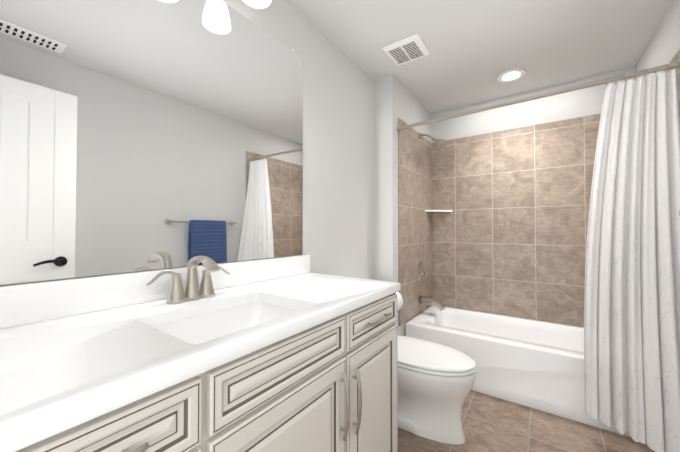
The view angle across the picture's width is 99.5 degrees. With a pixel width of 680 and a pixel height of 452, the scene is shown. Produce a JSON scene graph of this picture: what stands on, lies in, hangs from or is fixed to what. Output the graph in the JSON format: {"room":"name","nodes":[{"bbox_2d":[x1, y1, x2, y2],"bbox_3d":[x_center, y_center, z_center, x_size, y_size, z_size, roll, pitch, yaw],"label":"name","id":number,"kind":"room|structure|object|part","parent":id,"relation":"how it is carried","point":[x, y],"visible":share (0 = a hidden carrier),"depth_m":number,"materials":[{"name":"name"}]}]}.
{"room":"bathroom","nodes":[
{"label":"bathroom","id":0,"kind":"room"},
{"bbox_2d":[0,0,373,285],"bbox_3d":[-0.160,-0.006,1.793,0.100,2.370,3.459,-1,-1,35],"label":"wall","id":1,"kind":"structure","parent":0,"point":[338,162],"depth_m":1.86,"materials":[{"name":"grey paint"}]},
{"bbox_2d":[0,0,302,284],"bbox_3d":[-0.633,-0.411,1.034,0.009,1.126,1.456,-1,-1,35],"label":"mirror","id":2,"kind":"object","parent":1,"relation":"attached to","point":[139,135],"visible":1,"depth_m":0.98,"materials":[{"name":"clear glass"}]},
{"bbox_2d":[0,255,309,326],"bbox_3d":[-0.614,0.207,1.042,0.019,0.102,1.506,-1,-1,35],"label":"backsplash","id":3,"kind":"structure","parent":1,"relation":"attached to","point":[29,302],"depth_m":0.86,"materials":[{"name":"white stone"}]},
{"bbox_2d":[243,0,270,8],"bbox_3d":[-0.523,-1.059,1.024,0.211,0.215,0.720,-1,-1,35],"label":"vanity light","id":4,"kind":"object","parent":1,"relation":"attached to","point":[259,4],"visible":1,"depth_m":1.25,"materials":[{"name":"white glass"}]},
{"bbox_2d":[374,74,431,335],"bbox_3d":[0.645,0.007,2.701,0.161,2.370,1.045,-1,-1,35],"label":"wall","id":5,"kind":"structure","parent":0,"point":[395,99],"depth_m":2.29,"materials":[{"name":"grey paint"}]},
{"bbox_2d":[398,118,431,325],"bbox_3d":[0.712,-0.033,2.650,0.008,1.676,0.837,-1,-1,35],"label":"wall tile","id":6,"kind":"structure","parent":5,"relation":"attached to","point":[414,199],"depth_m":2.56,"materials":[{"name":"beige tile"}]},
{"bbox_2d":[417,262,426,280],"bbox_3d":[0.777,0.426,2.665,0.072,0.176,0.184,-1,-1,35],"label":"shower valve","id":7,"kind":"object","parent":6,"relation":"attached to","point":[421,273],"visible":1,"depth_m":2.65,"materials":[{"name":"silver metal"}]},
{"bbox_2d":[419,295,444,310],"bbox_3d":[0.841,0.701,2.621,0.222,0.111,0.082,-1,-1,35],"label":"tub spout","id":8,"kind":"object","parent":6,"relation":"attached to","point":[431,301],"visible":1,"depth_m":2.60,"materials":[{"name":"silver metal"}]},
{"bbox_2d":[419,132,445,149],"bbox_3d":[0.846,-0.786,2.639,0.233,0.196,0.112,-1,-1,35],"label":"shower head","id":9,"kind":"object","parent":6,"relation":"attached to","point":[439,144],"visible":0.98,"depth_m":2.60},
{"bbox_2d":[283,0,672,113],"bbox_3d":[0.568,-1.248,1.294,1.885,0.100,3.459,-1,-1,35],"label":"ceiling","id":10,"kind":"structure","parent":0,"point":[476,48],"depth_m":1.83,"materials":[{"name":"white paint"}]},
{"bbox_2d":[382,34,429,65],"bbox_3d":[0.448,-1.178,1.949,0.250,0.019,0.250,-1,-1,35],"label":"ceiling exhaust fan","id":11,"kind":"object","parent":10,"relation":"attached to","point":[406,50],"visible":1,"depth_m":1.92,"materials":[{"name":"white plastic"}]},
{"bbox_2d":[497,68,525,81],"bbox_3d":[1.345,-1.178,2.262,0.196,0.010,0.196,-1,-1,35],"label":"recessed light","id":12,"kind":"object","parent":10,"relation":"in","point":[511,75],"visible":1,"depth_m":2.25,"materials":[{"name":"white plastic"}]},
{"bbox_2d":[398,390,654,451],"bbox_3d":[0.568,1.222,1.259,1.885,0.100,3.459,-1,-1,35],"label":"floor","id":13,"kind":"structure","parent":0,"point":[492,423],"depth_m":1.62,"materials":[{"name":"tile"}]},
{"bbox_2d":[0,287,400,451],"bbox_3d":[-0.379,0.729,0.865,0.600,0.874,1.500,-1,-1,35],"label":"bathroom vanity","id":14,"kind":"object","parent":13,"relation":"on","point":[288,354],"depth_m":0.73,"materials":[{"name":"white paint"}]},
{"bbox_3d":[-0.395,0.361,0.407,0.019,0.127,0.403,-1,-1,35],"label":"drawer","id":15,"kind":"part","parent":14,"relation":"part of","materials":[{"name":"white paint"}]},
{"bbox_3d":[-0.395,0.584,0.404,0.019,0.292,0.403,-1,-1,35],"label":"drawer","id":16,"kind":"part","parent":14,"relation":"part of","materials":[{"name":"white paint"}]},
{"bbox_2d":[0,271,399,446],"bbox_3d":[-0.389,0.274,0.881,0.572,0.035,1.508,-1,-1,35],"label":"countertop","id":17,"kind":"structure","parent":14,"relation":"on","point":[53,372],"depth_m":0.60,"materials":[{"name":"white stone"}]},
{"bbox_2d":[144,256,231,306],"bbox_3d":[-0.480,0.180,0.988,0.174,0.156,0.289,-1,-1,35],"label":"faucet","id":18,"kind":"object","parent":17,"relation":"on","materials":[{"name":"silver metal"}]},
{"bbox_2d":[148,295,303,342],"bbox_3d":[-0.316,0.354,0.869,0.379,0.150,0.480,-1,-1,35],"label":"sink","id":19,"kind":"object","parent":17,"relation":"in","point":[209,322],"depth_m":1.00,"materials":[{"name":"white ceramic"}]},
{"bbox_3d":[-0.127,0.742,0.779,0.019,0.597,0.486,-1,-1,35],"label":"door","id":20,"kind":"part","parent":14,"relation":"part of","materials":[{"name":"white paint"}]},
{"bbox_3d":[0.138,0.372,1.158,0.019,0.127,0.407,-1,-1,35],"label":"drawer","id":21,"kind":"part","parent":14,"relation":"part of","materials":[{"name":"white paint"}]},
{"bbox_3d":[0.138,0.747,1.153,0.019,0.597,0.407,-1,-1,35],"label":"door","id":22,"kind":"part","parent":14,"relation":"part of","materials":[{"name":"white paint"}]},
{"bbox_2d":[396,292,402,310],"bbox_3d":[0.238,0.384,1.440,0.112,0.112,0.139,-1,-1,35],"label":"toilet paper","id":23,"kind":"object","parent":14,"relation":"attached to","point":[399,301],"visible":0.02,"depth_m":1.44,"materials":[{"name":"white paper"}]},
{"bbox_2d":[370,279,475,444],"bbox_3d":[0.398,0.788,1.773,0.804,0.782,0.468,-1,-1,35],"label":"toilet","id":24,"kind":"object","parent":13,"relation":"on","point":[435,382],"visible":0.42,"depth_m":1.57,"materials":[{"name":"white ceramic"}]},
{"bbox_3d":[0.495,0.751,1.704,0.562,0.024,0.376,-1,-1,35],"label":"lid","id":25,"kind":"part","parent":24,"relation":"part of","materials":[{"name":"white plastic"}]},
{"bbox_3d":[0.497,0.774,1.703,0.562,0.018,0.378,-1,-1,35],"label":"seat","id":26,"kind":"part","parent":24,"relation":"part of","materials":[{"name":"white plastic"}]},
{"bbox_2d":[406,305,631,437],"bbox_3d":[1.360,0.994,2.238,1.504,0.384,0.731,-1,-1,35],"label":"bathtub","id":27,"kind":"object","parent":13,"relation":"on","point":[536,364],"visible":0.46,"depth_m":2.00,"materials":[{"name":"white ceramic"}]},
{"bbox_2d":[431,66,636,327],"bbox_3d":[1.540,0.006,2.646,1.885,2.370,0.100,-1,-1,35],"label":"wall","id":28,"kind":"structure","parent":0,"point":[588,101],"depth_m":2.52,"materials":[{"name":"grey paint"}]},
{"bbox_2d":[426,210,451,212],"bbox_3d":[0.981,-0.150,2.851,0.200,0.018,0.200,-1,-1,35],"label":"corner shelf","id":29,"kind":"object","parent":28,"relation":"attached to","point":[433,211],"visible":1,"depth_m":2.85,"materials":[{"name":"white ceramic"}]},
{"bbox_2d":[432,113,600,326],"bbox_3d":[1.575,-0.034,2.555,1.524,1.676,0.008,-1,-1,35],"label":"wall tile","id":30,"kind":"structure","parent":28,"relation":"attached to","point":[509,234],"depth_m":2.56,"materials":[{"name":"beige tile"}]},
{"bbox_2d":[637,0,679,78],"bbox_3d":[1.296,-0.020,0.760,0.100,2.370,3.459,-1,-1,35],"label":"wall","id":31,"kind":"structure","parent":0,"point":[663,47],"depth_m":1.64,"materials":[{"name":"grey paint"}]},
{"bbox_2d":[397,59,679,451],"bbox_3d":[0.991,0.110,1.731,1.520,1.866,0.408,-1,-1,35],"label":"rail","id":32,"kind":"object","parent":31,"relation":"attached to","point":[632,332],"visible":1,"depth_m":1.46,"materials":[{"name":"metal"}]},
{"bbox_3d":[1.083,-0.795,1.873,1.501,0.025,0.065,-1,-1,35],"label":"rod","id":33,"kind":"part","parent":32,"relation":"part of","materials":[{"name":"silver metal"}]},
{"bbox_2d":[584,69,679,451],"bbox_3d":[1.435,0.134,1.400,0.366,1.810,0.382,-1,-1,35],"label":"curtain","id":34,"kind":"object","parent":32,"relation":"hanging from","point":[632,292],"depth_m":1.45,"materials":[{"name":"white fabric"}]},
{"bbox_2d":[662,49,679,114],"bbox_3d":[1.920,-0.046,1.733,0.008,1.676,0.933,-1,-1,35],"label":"wall tile","id":35,"kind":"structure","parent":31,"relation":"attached to","point":[676,58],"depth_m":1.46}
]}

